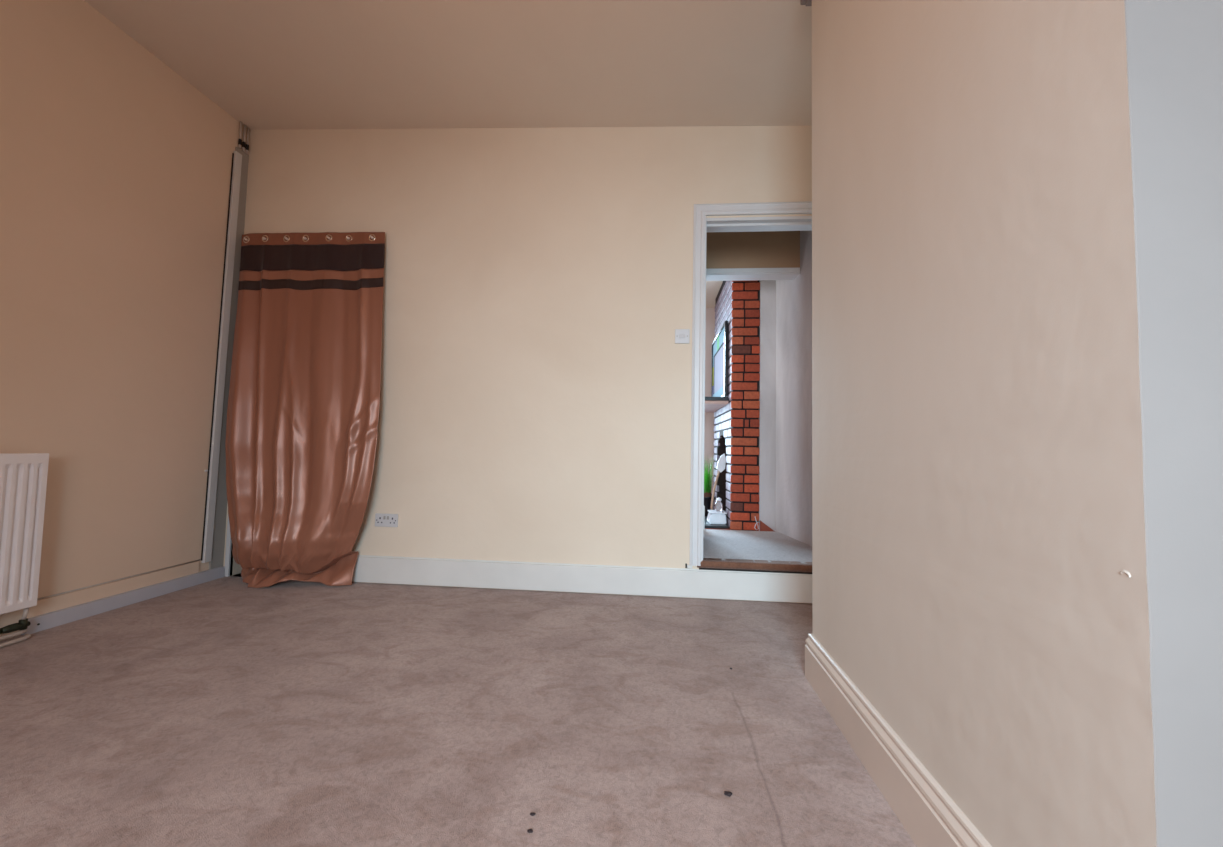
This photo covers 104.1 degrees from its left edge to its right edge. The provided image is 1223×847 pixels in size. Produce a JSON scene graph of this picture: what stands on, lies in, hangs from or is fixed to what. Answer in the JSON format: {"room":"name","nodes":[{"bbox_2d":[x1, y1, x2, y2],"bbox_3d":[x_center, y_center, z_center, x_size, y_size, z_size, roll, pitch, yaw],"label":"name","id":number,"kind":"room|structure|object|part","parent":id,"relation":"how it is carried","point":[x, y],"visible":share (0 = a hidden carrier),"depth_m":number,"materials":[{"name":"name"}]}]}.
{"room":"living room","nodes":[
{"label":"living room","id":0,"kind":"room"},
{"bbox_2d":[0,0,246,597],"bbox_3d":[-2.737,-0.600,0.821,0.150,3.090,4.648,1,-3,5],"label":"wall","id":1,"kind":"structure","parent":0,"point":[115,169],"depth_m":2.37,"materials":[{"name":"beige paint"}]},
{"bbox_2d":[0,453,48,633],"bbox_3d":[-2.556,0.473,1.569,0.107,0.743,1.020,1,-3,5],"label":"radiator","id":2,"kind":"object","parent":1,"relation":"attached to","point":[23,476],"visible":1,"depth_m":2.00,"materials":[{"name":"metal"}]},
{"bbox_2d":[0,561,199,640],"bbox_3d":[-2.686,0.777,0.725,0.012,0.132,4.312,1,-3,5],"label":"baseboard","id":3,"kind":"structure","parent":1,"relation":"attached to","point":[50,604],"depth_m":2.35,"materials":[{"name":"beige paint"}]},
{"bbox_2d":[37,559,200,599],"bbox_3d":[-2.520,0.801,2.483,0.007,0.007,0.800,1,-3,5],"label":"cable","id":4,"kind":"object","parent":3,"relation":"on","point":[199,559],"visible":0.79,"depth_m":2.41,"materials":[{"name":"plastic"}]},
{"bbox_2d":[21,566,224,634],"bbox_3d":[-2.496,0.909,2.536,0.029,0.066,0.952,1,-3,5],"label":"trim","id":5,"kind":"structure","parent":1,"relation":"attached to","point":[49,620],"depth_m":2.41,"materials":[{"name":"grey paint"}]},
{"bbox_2d":[201,153,233,560],"bbox_3d":[-2.455,-0.452,2.971,0.010,2.570,0.054,1,-3,5],"label":"cable","id":6,"kind":"object","parent":1,"relation":"attached to","point":[232,153],"visible":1,"depth_m":2.97,"materials":[{"name":"white paint"}]},
{"bbox_2d":[201,151,241,562],"bbox_3d":[-2.447,-0.453,3.003,0.020,2.605,0.086,1,-3,5],"label":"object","id":7,"kind":"object","parent":1,"relation":"attached to","point":[237,161],"visible":1,"depth_m":2.99,"materials":[{"name":"white paint"}]},
{"bbox_2d":[209,147,248,568],"bbox_3d":[-2.448,-0.410,3.055,0.011,2.755,0.092,1,-3,5],"label":"trim","id":8,"kind":"structure","parent":1,"relation":"attached to","point":[217,560],"depth_m":3.04,"materials":[{"name":"grey paint"}]},
{"bbox_2d":[84,0,811,129],"bbox_3d":[-0.461,-2.039,0.746,4.711,0.265,4.827,1,-3,5],"label":"ceiling","id":9,"kind":"structure","parent":0,"point":[268,64],"depth_m":2.49,"materials":[{"name":"paint"}]},
{"bbox_2d":[238,122,242,148],"bbox_3d":[-2.413,-1.875,3.103,0.018,0.176,0.018,1,-3,5],"label":"pipe","id":10,"kind":"object","parent":9,"relation":"attached to","point":[241,123],"visible":1,"depth_m":3.10,"materials":[{"name":"white metal"}]},
{"bbox_2d":[242,125,246,151],"bbox_3d":[-2.410,-1.874,3.133,0.021,0.176,0.020,1,-3,5],"label":"pipe","id":11,"kind":"object","parent":9,"relation":"attached to","point":[245,126],"visible":1,"depth_m":3.13,"materials":[{"name":"white metal"}]},
{"bbox_2d":[246,127,249,153],"bbox_3d":[-2.408,-1.872,3.159,0.018,0.176,0.018,1,-3,5],"label":"pipe","id":12,"kind":"object","parent":9,"relation":"attached to","point":[248,129],"visible":1,"depth_m":3.15,"materials":[{"name":"white metal"}]},
{"bbox_2d":[0,576,916,846],"bbox_3d":[-0.525,0.929,0.551,4.611,0.100,4.647,1,-3,5],"label":"floor","id":13,"kind":"structure","parent":0,"point":[224,711],"depth_m":1.46,"materials":[{"name":"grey carpet"}]},
{"bbox_2d":[0,629,26,640],"bbox_3d":[-2.538,0.852,1.510,0.041,0.016,1.067,1,-3,5],"label":"pipe","id":14,"kind":"object","parent":13,"relation":"on","point":[20,632],"visible":0.9,"depth_m":1.98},
{"bbox_2d":[0,634,30,647],"bbox_3d":[-2.519,0.875,1.508,0.041,0.016,1.067,1,-3,5],"label":"pipe","id":15,"kind":"object","parent":13,"relation":"on","point":[26,636],"visible":1,"depth_m":1.97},
{"bbox_2d":[724,791,731,796],"bbox_3d":[0.292,0.925,1.192,0.019,0.008,0.014,0,-3,23],"label":"crumb","id":16,"kind":"object","parent":13,"relation":"on","point":[726,793],"visible":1,"depth_m":1.19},
{"bbox_2d":[223,126,811,603],"bbox_3d":[-0.295,-0.417,2.977,4.611,3.050,0.115,1,-3,5],"label":"wall","id":17,"kind":"structure","parent":0,"point":[535,388],"depth_m":2.94,"materials":[{"name":"beige paint"}]},
{"bbox_2d":[224,516,232,576],"bbox_3d":[-2.413,-0.070,3.084,0.027,2.080,0.032,1,-3,5],"label":"trim","id":18,"kind":"structure","parent":17,"relation":"attached to","point":[229,545],"depth_m":3.02,"materials":[{"name":"white paint"}]},
{"bbox_2d":[225,232,384,587],"bbox_3d":[-1.917,-0.133,2.903,1.030,2.200,0.230,1,-3,5],"label":"curtain","id":19,"kind":"object","parent":17,"relation":"hanging from","point":[303,407],"visible":1,"depth_m":2.93,"materials":[{"name":"brown fabric"}]},
{"bbox_2d":[375,513,397,526],"bbox_3d":[-1.391,0.598,2.950,0.146,0.080,0.014,1,-3,5],"label":"power socket","id":20,"kind":"object","parent":17,"relation":"attached to","point":[381,520],"visible":1,"depth_m":2.95,"materials":[{"name":"white plastic"}]},
{"bbox_2d":[352,555,811,602],"bbox_3d":[0.095,0.921,2.805,3.462,0.161,0.017,1,-3,5],"label":"baseboard","id":21,"kind":"structure","parent":17,"relation":"attached to","point":[587,578],"depth_m":2.82,"materials":[{"name":"white wood"}]},
{"bbox_2d":[675,329,689,343],"bbox_3d":[0.423,-0.522,2.856,0.086,0.086,0.016,1,-3,5],"label":"light switch","id":22,"kind":"object","parent":17,"relation":"attached to","point":[681,335],"visible":1,"depth_m":2.85,"materials":[{"name":"white plastic"}]},
{"bbox_2d":[685,563,696,568],"bbox_3d":[0.464,0.832,2.782,0.065,0.026,0.011,1,-3,5],"label":"trim","id":23,"kind":"structure","parent":17,"relation":"attached to","point":[686,565],"depth_m":2.78,"materials":[{"name":"white wood"}]},
{"bbox_2d":[689,201,811,565],"bbox_3d":[0.962,-0.241,2.851,0.964,2.157,0.139,1,-3,5],"label":"door frame","id":24,"kind":"structure","parent":17,"relation":"in","point":[702,225],"depth_m":2.85,"materials":[{"name":"white paint"}]},
{"bbox_2d":[704,308,714,504],"bbox_3d":[0.281,-0.144,5.587,2.900,2.400,0.150,1,-3,5],"label":"wall","id":25,"kind":"structure","parent":0,"point":[710,312],"depth_m":5.46,"materials":[{"name":"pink paint"}]},
{"bbox_2d":[706,281,722,307],"bbox_3d":[0.228,-1.442,4.727,2.900,0.100,1.910,1,-3,5],"label":"ceiling","id":26,"kind":"structure","parent":0,"point":[712,287],"depth_m":4.94,"materials":[{"name":"paint"}]},
{"bbox_2d":[706,231,799,268],"bbox_3d":[0.118,-0.273,3.658,2.900,2.850,0.110,1,-3,5],"label":"wall","id":27,"kind":"structure","parent":0,"point":[761,249],"depth_m":3.58,"materials":[{"name":"beige paint"}]},
{"bbox_2d":[706,268,799,280],"bbox_3d":[1.026,-0.155,3.570,0.712,2.003,0.136,1,-3,5],"label":"trim","id":28,"kind":"structure","parent":27,"relation":"in","point":[719,274],"depth_m":3.57,"materials":[{"name":"white paint"}]},
{"bbox_2d":[697,528,811,573],"bbox_3d":[0.143,0.924,4.175,2.900,0.127,2.768,1,-3,5],"label":"floor","id":29,"kind":"structure","parent":0,"point":[725,550],"depth_m":3.03,"materials":[{"name":"grey carpet"}]},
{"bbox_2d":[704,457,715,515],"bbox_3d":[0.927,0.604,4.653,0.180,0.609,0.180,1,-3,5],"label":"potted grass","id":30,"kind":"object","parent":29,"relation":"on","point":[707,486],"depth_m":4.62,"materials":[{"name":"green plant"}]},
{"bbox_2d":[704,496,715,515],"bbox_3d":[0.923,0.808,4.642,0.180,0.200,0.180,1,-3,5],"label":"pot","id":31,"kind":"object","parent":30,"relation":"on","point":[707,499],"depth_m":4.58,"materials":[{"name":"white ceramic"}]},
{"bbox_2d":[705,516,728,528],"bbox_3d":[0.874,0.875,4.240,0.244,0.022,0.560,1,-3,5],"label":"hearth","id":32,"kind":"object","parent":29,"relation":"on","point":[707,525],"visible":0.29,"depth_m":3.97,"materials":[{"name":"black stone"}]},
{"bbox_2d":[707,510,726,523],"bbox_3d":[0.913,0.812,4.150,0.151,0.097,0.197,1,-3,5],"label":"stone block","id":33,"kind":"object","parent":32,"relation":"on","point":[714,517],"visible":0.98,"depth_m":4.06,"materials":[{"name":"white stone"}]},
{"bbox_2d":[715,497,722,510],"bbox_3d":[0.940,0.705,4.174,0.068,0.118,0.068,1,-3,5],"label":"figurine","id":34,"kind":"object","parent":33,"relation":"on","point":[718,506],"visible":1,"depth_m":4.15,"materials":[{"name":"white ceramic"}]},
{"bbox_2d":[710,454,725,509],"bbox_3d":[0.958,0.566,4.345,0.071,0.587,0.169,4,-4,-42],"label":"shovel","id":35,"kind":"object","parent":32,"relation":"on","point":[721,464],"visible":0.88,"depth_m":4.31,"materials":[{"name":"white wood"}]},
{"bbox_3d":[0.955,0.590,4.357,0.036,0.541,0.149,3,-4,-32],"label":"handle","id":36,"kind":"part","parent":35,"relation":"part of","materials":[{"name":"brown wood"}]},
{"bbox_2d":[713,280,759,530],"bbox_3d":[1.159,-0.238,4.532,0.233,2.287,1.180,1,-3,5],"label":"chimney breast","id":37,"kind":"object","parent":29,"relation":"on","point":[737,423],"visible":0.77,"depth_m":3.96,"materials":[{"name":"red brick"}]},
{"bbox_2d":[705,397,728,412],"bbox_3d":[0.931,-0.173,4.601,0.229,0.058,1.025,1,-3,5],"label":"mantel shelf","id":38,"kind":"object","parent":37,"relation":"attached to","point":[712,404],"visible":0.54,"depth_m":4.11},
{"bbox_2d":[711,321,727,396],"bbox_3d":[1.041,-0.544,4.634,0.026,0.660,0.960,1,-3,5],"label":"framed print","id":39,"kind":"object","parent":37,"relation":"attached to","point":[719,352],"visible":0.9,"depth_m":4.50},
{"bbox_2d":[758,231,811,545],"bbox_3d":[1.409,-0.219,4.193,0.355,2.850,2.642,1,-3,1],"label":"wall","id":40,"kind":"structure","parent":0,"point":[785,328],"depth_m":3.70,"materials":[{"name":"white paint"}]},
{"bbox_2d":[760,521,774,531],"bbox_3d":[1.268,0.831,3.873,0.122,0.088,0.018,1,-3,5],"label":"trim","id":41,"kind":"structure","parent":40,"relation":"attached to","point":[763,527],"depth_m":3.87,"materials":[{"name":"wood"}]},
{"bbox_2d":[812,0,1222,846],"bbox_3d":[1.231,-0.518,1.215,1.012,2.970,1.270,1,-3,5],"label":"wall","id":42,"kind":"structure","parent":0,"point":[1017,205],"depth_m":0.78,"materials":[{"name":"beige paint"}]},
{"bbox_2d":[800,0,811,5],"bbox_3d":[0.811,-1.795,1.958,0.056,0.140,0.060,1,-3,5],"label":"trim","id":43,"kind":"structure","parent":42,"relation":"attached to","point":[802,2],"depth_m":1.97,"materials":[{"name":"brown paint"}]},
{"bbox_2d":[805,633,991,846],"bbox_3d":[1.184,0.861,1.158,1.011,0.168,1.285,1,-3,5],"label":"baseboard","id":44,"kind":"structure","parent":42,"relation":"attached to","point":[928,814],"depth_m":1.17,"materials":[{"name":"white wood"}]}
]}

